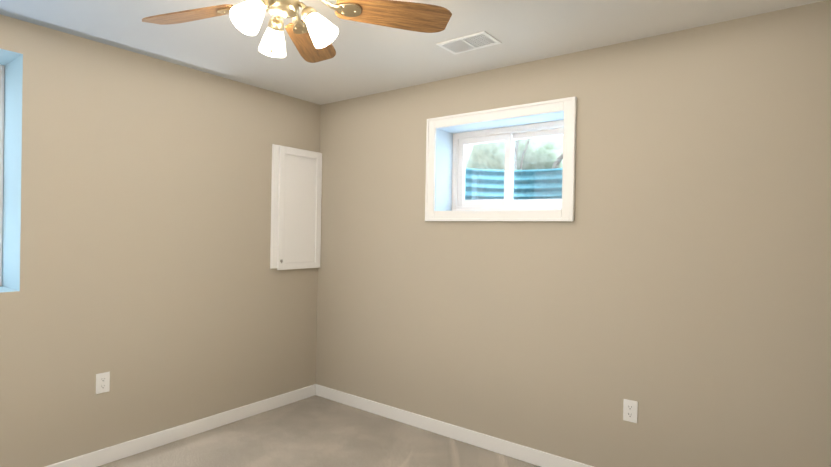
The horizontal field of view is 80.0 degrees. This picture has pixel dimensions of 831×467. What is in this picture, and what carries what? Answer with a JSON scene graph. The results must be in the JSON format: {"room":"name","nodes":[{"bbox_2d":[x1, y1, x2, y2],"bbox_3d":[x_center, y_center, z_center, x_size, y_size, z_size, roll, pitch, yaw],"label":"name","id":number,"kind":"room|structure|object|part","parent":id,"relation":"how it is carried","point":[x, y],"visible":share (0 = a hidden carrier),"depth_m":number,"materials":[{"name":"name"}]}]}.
{"room":"empty basement bedroom","nodes":[
{"label":"empty basement bedroom","id":0,"kind":"room"},
{"bbox_2d":[0,14,320,466],"bbox_3d":[-1.989,0.116,2.961,0.420,2.730,3.960,1,0,37],"label":"wall","id":1,"kind":"structure","parent":0,"point":[136,233],"depth_m":2.99,"materials":[{"name":"beige paint"}]},
{"bbox_2d":[0,65,4,285],"bbox_3d":[-2.577,-0.327,2.420,0.093,1.217,0.867,1,0,37],"label":"window","id":2,"kind":"structure","parent":1,"relation":"in","point":[2,72],"depth_m":2.73,"materials":[{"name":"white plastic"}]},
{"bbox_2d":[96,372,109,393],"bbox_3d":[-1.809,0.859,2.865,0.008,0.116,0.072,1,0,37],"label":"electrical outlet","id":3,"kind":"object","parent":1,"relation":"attached to","point":[102,382],"visible":1,"depth_m":2.86,"materials":[{"name":"white plastic"}]},
{"bbox_2d":[45,384,315,466],"bbox_3d":[-1.898,1.288,2.757,0.013,0.092,3.520,1,0,37],"label":"baseboard","id":4,"kind":"structure","parent":1,"relation":"attached to","point":[97,458],"depth_m":3.23,"materials":[{"name":"white paint"}]},
{"bbox_2d":[270,144,321,269],"bbox_3d":[-0.938,-0.206,3.948,0.045,0.960,0.480,1,0,37],"label":"upper cabinet","id":5,"kind":"object","parent":1,"relation":"attached to","point":[296,197],"visible":1,"depth_m":3.92,"materials":[{"name":"white paint"}]},
{"bbox_2d":[98,395,539,466],"bbox_3d":[-0.561,1.439,1.738,3.480,0.150,3.620,1,0,37],"label":"floor","id":6,"kind":"structure","parent":0,"point":[315,431],"depth_m":3.17,"materials":[{"name":"carpet"}]},
{"bbox_2d":[0,0,825,104],"bbox_3d":[-0.514,-1.141,1.723,3.480,0.150,3.620,1,0,37],"label":"ceiling","id":7,"kind":"structure","parent":0,"point":[368,59],"depth_m":2.64,"materials":[{"name":"white paint"}]},
{"bbox_2d":[142,0,451,62],"bbox_3d":[-0.520,-0.863,1.790,1.254,0.407,1.203,1,0,37],"label":"fan","id":8,"kind":"object","parent":7,"relation":"hanging from","point":[310,40],"visible":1,"depth_m":1.92,"materials":[{"name":"brown wood"}]},
{"bbox_3d":[-0.882,-0.874,1.971,0.450,0.006,0.160,1,15,21],"label":"blade","id":9,"kind":"part","parent":8,"relation":"part of","materials":[{"name":"brown wood"}]},
{"bbox_3d":[-0.470,-0.868,2.242,0.160,0.006,0.450,-14,0,3],"label":"blade","id":10,"kind":"part","parent":8,"relation":"part of","materials":[{"name":"brown wood"}]},
{"label":"blade","id":11,"kind":"part","parent":8,"relation":"part of","materials":[{"name":"brown wood"}]},
{"bbox_2d":[436,31,501,54],"bbox_3d":[0.293,-1.052,2.730,0.306,0.011,0.188,1,0,37],"label":"ceiling vent","id":12,"kind":"object","parent":7,"relation":"in","point":[475,41],"visible":1,"depth_m":2.72,"materials":[{"name":"white metal"}]},
{"bbox_2d":[316,0,830,466],"bbox_3d":[0.673,0.163,3.222,3.500,2.730,0.320,1,0,37],"label":"wall","id":13,"kind":"structure","parent":0,"point":[673,279],"depth_m":2.67,"materials":[{"name":"beige paint"}]},
{"bbox_2d":[316,384,593,466],"bbox_3d":[0.503,1.329,3.132,3.354,0.092,0.013,1,0,37],"label":"baseboard","id":14,"kind":"structure","parent":13,"relation":"attached to","point":[511,449],"depth_m":3.31,"materials":[{"name":"white paint"}]},
{"bbox_2d":[425,96,576,220],"bbox_3d":[0.582,-0.440,3.262,1.047,0.712,0.314,1,0,37],"label":"window","id":15,"kind":"structure","parent":13,"relation":"in","point":[444,134],"depth_m":3.32,"materials":[{"name":"white paint"}]},
{"bbox_3d":[0.653,-0.439,3.355,0.823,0.488,0.064,1,0,37],"label":"back window sashes","id":16,"kind":"part","parent":15,"relation":"part of","materials":[{"name":"white plastic"}]},
{"bbox_3d":[0.651,-0.439,3.353,0.903,0.568,0.086,1,0,37],"label":"frame","id":17,"kind":"part","parent":15,"relation":"part of","materials":[{"name":"white plastic"}]},
{"bbox_3d":[0.655,-0.439,3.353,0.745,0.416,0.038,1,0,37],"label":"glass","id":18,"kind":"part","parent":15,"relation":"part of","materials":[{"name":"clear glass"}]},
{"bbox_2d":[465,168,562,199],"bbox_3d":[0.884,-0.146,3.667,1.264,0.750,0.632,1,0,37],"label":"window well","id":19,"kind":"object","parent":13,"relation":"attached to","point":[496,182],"depth_m":3.99,"materials":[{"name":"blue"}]},
{"bbox_2d":[623,399,637,422],"bbox_3d":[1.148,0.944,2.647,0.072,0.116,0.008,1,0,37],"label":"electrical outlet","id":20,"kind":"object","parent":13,"relation":"attached to","point":[630,410],"visible":1,"depth_m":2.65,"materials":[{"name":"white plastic"}]},
{"bbox_3d":[19.072,-0.670,27.538,121.300,0.770,60.650,1,0,37],"label":"lawn","id":21,"kind":"structure","parent":0,"visible":0},
{"bbox_2d":[465,135,562,169],"bbox_3d":[4.945,-2.937,13.280,26.000,4.669,3.899,1,0,37],"label":"hedge","id":22,"kind":"object","parent":21,"relation":"on","point":[531,159],"depth_m":12.62,"materials":[{"name":"green plant"}]},
{"bbox_2d":[514,136,562,169],"bbox_3d":[1.976,-1.339,7.180,2.076,1.760,0.808,1,0,37],"label":"tree","id":23,"kind":"object","parent":21,"relation":"on","point":[523,153],"depth_m":7.32,"materials":[{"name":"grey plant"}]}
]}

